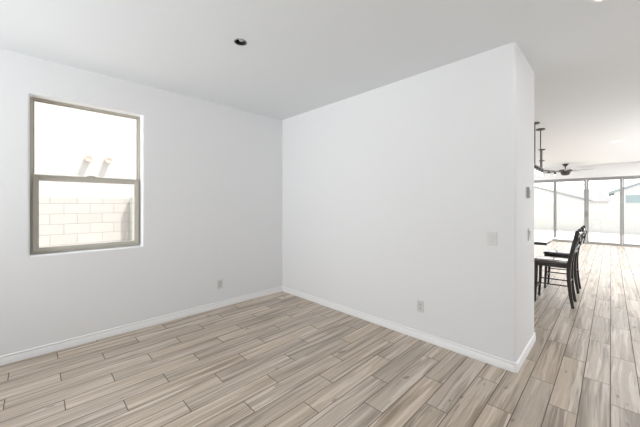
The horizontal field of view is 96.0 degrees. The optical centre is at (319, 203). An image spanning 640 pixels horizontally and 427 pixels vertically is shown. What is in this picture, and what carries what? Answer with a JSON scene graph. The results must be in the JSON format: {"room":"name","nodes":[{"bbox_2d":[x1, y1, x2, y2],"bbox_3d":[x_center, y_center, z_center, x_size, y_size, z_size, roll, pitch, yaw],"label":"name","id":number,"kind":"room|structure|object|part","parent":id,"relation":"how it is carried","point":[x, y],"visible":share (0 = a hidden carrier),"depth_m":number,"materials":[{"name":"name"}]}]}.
{"room":"empty living room","nodes":[
{"label":"empty living room","id":0,"kind":"room"},
{"bbox_2d":[0,48,281,355],"bbox_3d":[-2.409,0.024,2.997,6.492,2.840,0.220,0,0,-45],"label":"wall","id":1,"kind":"structure","parent":0,"point":[211,173],"depth_m":3.32,"materials":[{"name":"paint"}]},
{"bbox_2d":[30,97,139,254],"bbox_3d":[-2.404,-0.265,3.020,0.900,1.483,0.085,0,0,-45],"label":"window","id":2,"kind":"structure","parent":1,"relation":"in","point":[34,178],"depth_m":2.89,"materials":[{"name":"beige plastic"}]},
{"bbox_3d":[-2.423,-0.607,3.038,0.856,0.762,0.023,0,0,-45],"label":"sash","id":3,"kind":"part","parent":2,"relation":"part of","materials":[{"name":"clear glass"}]},
{"bbox_3d":[-2.394,0.084,3.010,0.860,0.730,0.041,0,0,-45],"label":"sash","id":4,"kind":"part","parent":2,"relation":"part of","materials":[{"name":"beige plastic"}]},
{"bbox_2d":[0,286,281,365],"bbox_3d":[-2.586,1.354,2.657,5.562,0.080,0.014,0,0,-45],"label":"baseboard","id":5,"kind":"structure","parent":1,"relation":"attached to","point":[48,348],"depth_m":3.09,"materials":[{"name":"white wood"}]},
{"bbox_2d":[218,279,222,288],"bbox_3d":[-1.347,1.080,3.886,0.072,0.116,0.010,0,0,-45],"label":"wall outlet","id":6,"kind":"object","parent":1,"relation":"attached to","point":[220,282],"visible":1,"depth_m":3.88,"materials":[{"name":"white plastic"}]},
{"bbox_2d":[0,241,639,426],"bbox_3d":[3.143,1.454,4.728,17.120,0.120,7.700,0,0,-45],"label":"floor","id":7,"kind":"structure","parent":0,"point":[279,359],"depth_m":2.33,"materials":[{"name":"brown wood"}]},
{"bbox_2d":[534,230,564,283],"bbox_3d":[3.220,0.938,4.636,2.040,0.912,0.930,0,0,-45],"label":"dining table","id":8,"kind":"object","parent":7,"relation":"on","point":[540,237],"visible":0.08,"depth_m":4.27,"materials":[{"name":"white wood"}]},
{"bbox_2d":[534,229,582,308],"bbox_3d":[3.386,0.872,4.092,0.424,1.048,0.529,0,0,-45],"label":"counter chair","id":9,"kind":"object","parent":7,"relation":"on","point":[568,264],"visible":0.99,"depth_m":4.02,"materials":[{"name":"black wood"}]},
{"bbox_3d":[3.093,1.112,4.125,0.044,0.566,0.056,0,0,-45],"label":"leg","id":10,"kind":"part","parent":9,"relation":"part of","materials":[{"name":"black wood"}]},
{"bbox_3d":[3.356,1.112,4.386,0.044,0.566,0.056,0,0,-45],"label":"leg","id":11,"kind":"part","parent":9,"relation":"part of","materials":[{"name":"black wood"}]},
{"bbox_3d":[3.332,0.808,4.146,0.424,0.036,0.375,0,0,-45],"label":"seat","id":12,"kind":"part","parent":9,"relation":"part of","materials":[{"name":"black wood"}]},
{"bbox_3d":[3.344,0.846,4.135,0.404,0.048,0.382,0,0,-45],"label":"seat rail","id":13,"kind":"part","parent":9,"relation":"part of","materials":[{"name":"black wood"}]},
{"bbox_3d":[3.374,0.872,3.841,0.042,1.048,0.134,0,0,-45],"label":"post","id":14,"kind":"part","parent":9,"relation":"part of","materials":[{"name":"black wood"}]},
{"bbox_3d":[3.637,0.872,4.101,0.042,1.048,0.134,0,0,-45],"label":"post","id":15,"kind":"part","parent":9,"relation":"part of","materials":[{"name":"black wood"}]},
{"bbox_2d":[543,225,586,293],"bbox_3d":[4.029,0.872,4.728,0.424,1.048,0.529,0,0,-45],"label":"counter chair","id":16,"kind":"object","parent":7,"relation":"on","point":[549,252],"visible":0.69,"depth_m":4.69,"materials":[{"name":"black wood"}]},
{"bbox_3d":[3.736,1.112,4.762,0.044,0.566,0.056,0,0,-45],"label":"leg","id":17,"kind":"part","parent":16,"relation":"part of","materials":[{"name":"black wood"}]},
{"bbox_3d":[3.999,1.112,5.022,0.044,0.566,0.056,0,0,-45],"label":"leg","id":18,"kind":"part","parent":16,"relation":"part of","materials":[{"name":"black wood"}]},
{"bbox_3d":[3.987,0.846,4.771,0.404,0.048,0.382,0,0,-45],"label":"seat rail","id":19,"kind":"part","parent":16,"relation":"part of","materials":[{"name":"black wood"}]},
{"bbox_3d":[3.975,0.808,4.783,0.424,0.036,0.375,0,0,-45],"label":"seat","id":20,"kind":"part","parent":16,"relation":"part of","materials":[{"name":"black leather"}]},
{"bbox_3d":[4.017,0.872,4.478,0.042,1.048,0.134,0,0,-45],"label":"post","id":21,"kind":"part","parent":16,"relation":"part of","materials":[{"name":"black wood"}]},
{"bbox_3d":[4.280,0.872,4.738,0.042,1.048,0.134,0,0,-45],"label":"post","id":22,"kind":"part","parent":16,"relation":"part of","materials":[{"name":"black wood"}]},
{"bbox_2d":[0,0,639,168],"bbox_3d":[3.366,-1.496,4.738,17.550,0.300,7.800,0,0,-45],"label":"ceiling","id":23,"kind":"structure","parent":0,"point":[298,57],"depth_m":2.49,"materials":[{"name":"paint"}]},
{"bbox_2d":[234,38,246,45],"bbox_3d":[-0.661,-1.394,2.393,0.104,0.104,0.104,0,0,-45],"label":"recessed light","id":24,"kind":"object","parent":23,"relation":"in","point":[241,42],"visible":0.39,"depth_m":2.42,"materials":[{"name":"metal"}]},
{"bbox_2d":[534,122,544,176],"bbox_3d":[3.720,-0.906,4.934,1.120,0.880,0.136,0,0,-45],"label":"linear chandelier","id":25,"kind":"object","parent":23,"relation":"hanging from","point":[537,168],"visible":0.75,"depth_m":4.96,"materials":[{"name":"brown metal"}]},
{"bbox_3d":[3.568,-0.986,4.783,0.016,0.680,0.015,0,0,-45],"label":"rod","id":26,"kind":"part","parent":25,"relation":"part of","materials":[{"name":"brown metal"}]},
{"bbox_3d":[3.959,-0.986,5.170,0.016,0.680,0.015,0,0,-45],"label":"rod","id":27,"kind":"part","parent":25,"relation":"part of","materials":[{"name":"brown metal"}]},
{"bbox_2d":[538,149,555,176],"bbox_3d":[5.471,-1.016,7.107,0.560,0.661,0.550,0,0,-45],"label":"ring chandelier","id":28,"kind":"object","parent":23,"relation":"hanging from","point":[548,172],"visible":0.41,"depth_m":7.05,"materials":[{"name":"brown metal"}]},
{"bbox_2d":[546,164,588,175],"bbox_3d":[8.258,-1.152,9.645,1.378,0.388,1.370,0,0,-45],"label":"ceiling fan","id":29,"kind":"object","parent":23,"relation":"hanging from","point":[564,172],"visible":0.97,"depth_m":9.61,"materials":[{"name":"brown metal"}]},
{"bbox_2d":[282,42,533,361],"bbox_3d":[0.801,0.024,3.795,0.826,2.740,3.162,0,0,-45],"label":"wall","id":30,"kind":"structure","parent":0,"point":[392,194],"depth_m":2.92,"materials":[{"name":"paint"}]},
{"bbox_2d":[282,286,535,372],"bbox_3d":[0.806,1.354,3.790,0.854,0.080,3.176,0,0,-45],"label":"baseboard","id":31,"kind":"structure","parent":30,"relation":"attached to","point":[514,367],"depth_m":2.89,"materials":[{"name":"white wood"}]},
{"bbox_2d":[417,300,423,312],"bbox_3d":[1.033,1.054,2.967,0.010,0.116,0.072,0,0,-45],"label":"wall outlet","id":32,"kind":"object","parent":30,"relation":"attached to","point":[420,304],"visible":1,"depth_m":2.96,"materials":[{"name":"white plastic"}]},
{"bbox_2d":[487,231,496,245],"bbox_3d":[1.492,0.300,2.498,0.016,0.120,0.076,0,0,-45],"label":"light switch","id":33,"kind":"object","parent":30,"relation":"attached to","point":[491,236],"visible":1,"depth_m":2.50,"materials":[{"name":"white plastic"}]},
{"bbox_2d":[526,187,531,198],"bbox_3d":[1.949,-0.106,2.687,0.100,0.110,0.029,0,0,-45],"label":"thermostat","id":34,"kind":"object","parent":30,"relation":"attached to","point":[528,189],"visible":1,"depth_m":2.66,"materials":[{"name":"white plastic"}]},
{"bbox_2d":[528,228,530,240],"bbox_3d":[1.994,0.289,2.740,0.076,0.120,0.016,0,0,-45],"label":"light switch","id":35,"kind":"object","parent":30,"relation":"attached to","point":[529,231],"visible":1,"depth_m":2.73,"materials":[{"name":"white plastic"}]},
{"bbox_2d":[534,162,639,179],"bbox_3d":[8.972,0.024,10.553,0.160,2.740,7.180,0,0,-45],"label":"wall","id":36,"kind":"structure","parent":0,"point":[632,168],"depth_m":9.88,"materials":[{"name":"paint"}]},
{"bbox_2d":[534,175,639,247],"bbox_3d":[9.364,0.239,10.121,0.170,2.310,3.585,0,0,-45],"label":"door","id":37,"kind":"structure","parent":36,"relation":"in","point":[555,181],"depth_m":10.07,"materials":[{"name":"grey metal"}]},
{"bbox_3d":[8.472,0.252,11.083,0.035,2.225,0.870,0,0,-45],"label":"panel","id":38,"kind":"part","parent":37,"relation":"part of","materials":[{"name":"clear glass"}]},
{"bbox_3d":[9.055,0.252,10.430,0.035,2.225,0.870,0,0,-45],"label":"panel","id":39,"kind":"part","parent":37,"relation":"part of","materials":[{"name":"clear glass"}]},
{"bbox_3d":[9.669,0.252,9.809,0.035,2.225,0.870,0,0,-45],"label":"panel","id":40,"kind":"part","parent":37,"relation":"part of","materials":[{"name":"clear glass"}]},
{"bbox_3d":[10.316,0.252,9.219,0.035,2.225,0.870,0,0,-45],"label":"panel","id":41,"kind":"part","parent":37,"relation":"part of","materials":[{"name":"clear glass"}]},
{"label":"outside","id":42,"kind":"structure","parent":0,"visible":0},
{"bbox_3d":[28.841,2.444,28.540,38.850,0.300,60.000,0,0,-45],"label":"ground","id":43,"kind":"structure","parent":42,"visible":0},
{"bbox_2d":[534,186,595,203],"bbox_3d":[26.391,-0.376,38.707,12.030,5.340,15.100,0,0,-45],"label":"house","id":44,"kind":"structure","parent":43,"relation":"on","point":[541,195],"depth_m":31.61,"materials":[{"name":"white paint"}]},
{"bbox_2d":[557,189,613,203],"bbox_3d":[39.053,0.069,44.415,8.000,4.450,8.700,0,0,-45],"label":"house","id":45,"kind":"structure","parent":43,"relation":"on","point":[596,195],"depth_m":41.55,"materials":[{"name":"beige paint"}]},
{"bbox_2d":[608,182,639,202],"bbox_3d":[30.527,-0.406,23.154,12.030,5.400,10.370,0,0,-45],"label":"house","id":46,"kind":"structure","parent":43,"relation":"on","point":[631,192],"depth_m":21.96,"materials":[{"name":"white paint"}]},
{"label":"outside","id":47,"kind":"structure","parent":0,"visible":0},
{"bbox_3d":[-2.778,1.704,11.267,29.900,0.380,12.075,0,0,-45],"label":"ground","id":48,"kind":"structure","parent":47,"visible":0},
{"bbox_2d":[39,198,129,246],"bbox_3d":[-5.168,0.699,5.578,18.500,1.629,0.200,0,0,-45],"label":"fence","id":49,"kind":"object","parent":48,"relation":"on","point":[62,221],"visible":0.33,"depth_m":5.80,"materials":[{"name":"beige brick"}]},
{"bbox_2d":[35,102,135,198],"bbox_3d":[-7.589,-1.695,9.091,15.257,6.417,6.200,0,0,-45],"label":"house","id":50,"kind":"structure","parent":48,"relation":"on","point":[68,141],"depth_m":7.14,"materials":[{"name":"beige paint"}]},
{"bbox_2d":[130,197,133,240],"bbox_3d":[-4.045,0.683,6.348,0.200,1.658,0.195,0,0,-45],"label":"pilaster","id":51,"kind":"object","parent":48,"relation":"on","point":[131,198],"visible":0.25,"depth_m":6.25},
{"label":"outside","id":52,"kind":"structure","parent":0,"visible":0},
{"bbox_2d":[534,229,639,244],"bbox_3d":[15.974,1.694,8.752,6.780,0.400,17.970,0,0,-45],"label":"patio slab","id":53,"kind":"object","parent":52,"point":[569,235],"depth_m":12.85,"materials":[{"name":"concrete"}]},
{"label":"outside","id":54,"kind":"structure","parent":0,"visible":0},
{"bbox_2d":[534,203,639,234],"bbox_3d":[14.934,0.919,14.778,0.260,1.950,28.000,0,0,-45],"label":"fence","id":55,"kind":"object","parent":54,"point":[603,217],"visible":0.39,"depth_m":15.22,"materials":[{"name":"white"}]}
]}

